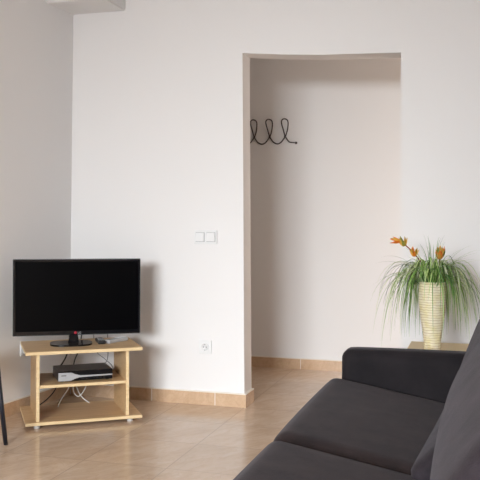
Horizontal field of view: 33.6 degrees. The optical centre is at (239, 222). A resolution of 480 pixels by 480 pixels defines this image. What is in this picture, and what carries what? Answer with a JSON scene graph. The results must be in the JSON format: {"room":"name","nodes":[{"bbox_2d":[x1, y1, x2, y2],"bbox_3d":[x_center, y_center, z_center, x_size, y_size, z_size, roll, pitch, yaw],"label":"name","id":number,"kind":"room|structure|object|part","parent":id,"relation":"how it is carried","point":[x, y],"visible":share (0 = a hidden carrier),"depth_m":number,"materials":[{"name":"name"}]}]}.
{"room":"living room","nodes":[
{"label":"living room","id":0,"kind":"room"},
{"bbox_2d":[0,0,72,402],"bbox_3d":[-2.453,-0.235,2.292,0.271,2.750,6.616,0,0,22],"label":"wall","id":1,"kind":"structure","parent":0,"point":[36,36],"depth_m":4.89,"materials":[{"name":"white paint"}]},
{"bbox_2d":[20,345,25,356],"bbox_3d":[-1.303,0.770,4.841,0.035,0.080,0.080,0,0,22],"label":"plug adapter","id":2,"kind":"object","parent":1,"relation":"attached to","point":[22,353],"visible":0.22,"depth_m":4.81,"materials":[{"name":"white plastic"}]},
{"bbox_2d":[4,387,69,417],"bbox_3d":[-2.322,1.098,2.344,0.024,0.086,6.374,0,0,22],"label":"baseboard","id":3,"kind":"structure","parent":1,"relation":"attached to","point":[12,407],"depth_m":4.88,"materials":[{"name":"beige tile"}]},
{"bbox_2d":[0,366,341,479],"bbox_3d":[-0.417,1.208,2.441,6.200,0.120,8.235,0,0,17],"label":"floor","id":4,"kind":"structure","parent":0,"point":[170,441],"depth_m":4.23,"materials":[{"name":"beige tile"}]},
{"bbox_2d":[0,372,7,444],"bbox_3d":[-1.427,0.705,3.982,0.374,0.881,0.379,0,0,17],"label":"dining chair","id":5,"kind":"object","parent":4,"relation":"on","point":[2,411],"visible":1,"depth_m":4.09,"materials":[{"name":"black metal"}]},
{"bbox_2d":[20,337,142,428],"bbox_3d":[-0.945,0.931,4.694,0.655,0.430,0.435,0,0,-19],"label":"tv stand","id":6,"kind":"object","parent":4,"relation":"on","point":[36,415],"visible":0.98,"depth_m":4.58,"materials":[{"name":"brown wood"}]},
{"bbox_3d":[-1.188,0.921,4.600,0.019,0.373,0.391,0,0,-19],"label":"panel","id":7,"kind":"part","parent":6,"relation":"part of","materials":[{"name":"brown wood"}]},
{"bbox_2d":[12,258,140,346],"bbox_3d":[-0.959,0.463,4.690,0.743,0.503,0.190,0,0,-13],"label":"television","id":8,"kind":"object","parent":6,"relation":"on","point":[73,298],"visible":1,"depth_m":4.69,"materials":[{"name":"black plastic"}]},
{"bbox_2d":[73,386,88,402],"bbox_3d":[-0.975,1.003,4.873,0.102,0.206,0.030,0,0,-13],"label":"lead","id":9,"kind":"object","parent":6,"relation":"hanging from","point":[76,386],"visible":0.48,"depth_m":4.88,"materials":[{"name":"white plastic"}]},
{"bbox_3d":[-0.946,1.117,4.694,0.655,0.018,0.435,0,0,-19],"label":"board","id":10,"kind":"part","parent":6,"relation":"part of","materials":[{"name":"brown wood"}]},
{"bbox_2d":[53,363,112,381],"bbox_3d":[-0.924,0.876,4.657,0.312,0.062,0.222,0,0,-21],"label":"box","id":11,"kind":"object","parent":6,"relation":"on","point":[73,372],"visible":1,"depth_m":4.58,"materials":[{"name":"grey plastic"}]},
{"bbox_3d":[-0.886,0.876,4.558,0.310,0.049,0.007,0,0,-21],"label":"silver trim","id":12,"kind":"part","parent":11,"relation":"part of","materials":[{"name":"grey plastic"}]},
{"bbox_3d":[-0.888,0.874,4.564,0.312,0.056,0.010,0,0,-21],"label":"panel","id":13,"kind":"part","parent":11,"relation":"part of","materials":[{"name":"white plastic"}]},
{"bbox_2d":[40,369,125,388],"bbox_3d":[-0.948,0.916,4.676,0.484,0.017,0.367,0,0,-19],"label":"shelf","id":14,"kind":"object","parent":6,"relation":"attached to","point":[47,380],"depth_m":4.55,"materials":[{"name":"brown wood"}]},
{"bbox_2d":[95,337,105,343],"bbox_3d":[-0.837,0.706,4.763,0.046,0.022,0.150,0,0,-17],"label":"remote control","id":15,"kind":"object","parent":6,"relation":"on","point":[100,340],"visible":1,"depth_m":4.71,"materials":[{"name":"black plastic"}]},
{"bbox_2d":[105,336,127,343],"bbox_3d":[-0.747,0.704,4.789,0.048,0.026,0.170,0,0,33],"label":"remote control","id":16,"kind":"object","parent":6,"relation":"on","point":[121,338],"visible":1,"depth_m":4.78,"materials":[{"name":"grey plastic"}]},
{"bbox_3d":[-0.713,0.923,4.766,0.019,0.373,0.391,0,0,-19],"label":"panel","id":17,"kind":"part","parent":6,"relation":"part of","materials":[{"name":"brown wood"}]},
{"bbox_2d":[233,319,479,479],"bbox_3d":[0.625,0.713,2.359,1.199,0.880,2.736,0,0,17],"label":"sofa","id":18,"kind":"object","parent":4,"relation":"on","point":[392,413],"visible":1,"depth_m":2.72,"materials":[{"name":"black fabric"}]},
{"bbox_2d":[233,441,414,479],"bbox_3d":[0.191,0.837,1.916,0.624,0.266,1.336,0,0,17],"label":"seat cushion","id":19,"kind":"object","parent":18,"relation":"on","point":[279,460],"depth_m":2.39,"materials":[{"name":"black fabric"}]},
{"bbox_2d":[273,378,444,474],"bbox_3d":[0.543,0.839,3.084,0.624,0.266,1.086,0,0,17],"label":"seat cushion","id":20,"kind":"object","parent":18,"relation":"on","point":[387,423],"depth_m":2.96,"materials":[{"name":"black fabric"}]},
{"bbox_3d":[0.916,0.839,3.616,0.900,0.512,0.161,0,0,17],"label":"arm","id":21,"kind":"part","parent":18,"relation":"part of"},
{"bbox_2d":[411,319,479,479],"bbox_3d":[0.892,0.554,2.916,0.432,0.560,1.200,0,0,17],"label":"cushion","id":22,"kind":"object","parent":18,"relation":"on","point":[442,371],"depth_m":3.19,"materials":[{"name":"fabric"}]},
{"bbox_2d":[430,342,479,479],"bbox_3d":[0.744,0.553,1.738,0.613,0.560,1.250,0,0,17],"label":"cushion","id":23,"kind":"object","parent":18,"relation":"on","point":[456,456],"depth_m":1.52,"materials":[{"name":"fabric"}]},
{"bbox_2d":[407,341,468,350],"bbox_3d":[1.106,0.904,4.125,0.460,0.500,0.420,0,0,17],"label":"side table","id":24,"kind":"object","parent":4,"relation":"on","point":[414,344],"visible":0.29,"depth_m":4.21,"materials":[{"name":"brown wood"}]},
{"bbox_2d":[419,281,445,349],"bbox_3d":[0.993,0.478,4.097,0.140,0.352,0.140,0,0,17],"label":"vase","id":25,"kind":"object","parent":24,"relation":"on","point":[432,323],"visible":0.79,"depth_m":4.05,"materials":[{"name":"beige ceramic"}]},
{"bbox_2d":[391,236,422,264],"bbox_3d":[0.881,0.249,4.086,0.218,0.365,0.050,0,0,3],"label":"flower spray","id":26,"kind":"object","parent":25,"relation":"in","point":[400,241],"visible":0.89,"depth_m":4.09,"materials":[{"name":"orange plant"}]},
{"bbox_2d":[373,235,479,343],"bbox_3d":[0.974,0.353,4.096,0.564,0.592,0.538,0,0,-26],"label":"grass plant","id":27,"kind":"object","parent":25,"relation":"in","point":[430,271],"visible":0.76,"depth_m":4.06,"materials":[{"name":"green plant"}]},
{"bbox_2d":[435,246,444,265],"bbox_3d":[1.027,0.273,4.075,0.057,0.319,0.051,0,0,-14],"label":"flower","id":28,"kind":"object","parent":25,"relation":"in","point":[440,256],"visible":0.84,"depth_m":4.07,"materials":[{"name":"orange plant"}]},
{"bbox_2d":[69,0,479,394],"bbox_3d":[0.416,-0.223,4.920,5.150,2.750,0.160,0,0,17],"label":"wall","id":29,"kind":"structure","parent":0,"point":[161,95],"depth_m":5.02,"materials":[{"name":"white paint"}]},
{"bbox_2d":[47,0,124,14],"bbox_3d":[-1.004,-1.499,5.112,0.444,0.220,0.305,0,0,17],"label":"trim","id":30,"kind":"structure","parent":29,"relation":"attached to","point":[74,7],"depth_m":5.09,"materials":[{"name":"white paint"}]},
{"bbox_2d":[71,384,253,407],"bbox_3d":[-0.517,1.105,5.200,1.213,0.086,0.187,0,0,17],"label":"baseboard","id":31,"kind":"structure","parent":29,"relation":"attached to","point":[226,399],"depth_m":5.07,"materials":[{"name":"beige tile"}]},
{"bbox_2d":[194,230,216,243],"bbox_3d":[-0.218,0.089,5.018,0.152,0.088,0.021,0,0,17],"label":"light switch","id":32,"kind":"object","parent":29,"relation":"attached to","point":[200,236],"visible":1,"depth_m":5.01,"materials":[{"name":"white plastic"}]},
{"bbox_2d":[199,340,211,353],"bbox_3d":[-0.222,0.784,5.020,0.086,0.086,0.017,0,0,17],"label":"wall socket","id":33,"kind":"object","parent":29,"relation":"attached to","point":[205,346],"visible":1,"depth_m":5.01,"materials":[{"name":"white plastic"}]},
{"bbox_2d":[250,58,400,359],"bbox_3d":[0.738,-0.222,6.248,5.400,2.750,0.120,0,0,17],"label":"wall","id":34,"kind":"structure","parent":0,"point":[325,207],"depth_m":6.21,"materials":[{"name":"white paint"}]},
{"bbox_2d":[250,118,296,144],"bbox_3d":[0.182,-0.725,6.331,0.557,0.204,0.049,0,0,17],"label":"coat rack","id":35,"kind":"object","parent":34,"relation":"attached to","point":[283,118],"visible":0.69,"depth_m":6.32,"materials":[{"name":"grey metal"}]},
{"bbox_2d":[251,355,341,371],"bbox_3d":[0.532,1.109,6.241,4.520,0.086,0.018,0,0,17],"label":"baseboard","id":36,"kind":"structure","parent":34,"relation":"attached to","point":[256,361],"depth_m":6.26,"materials":[{"name":"beige tile"}]}
]}

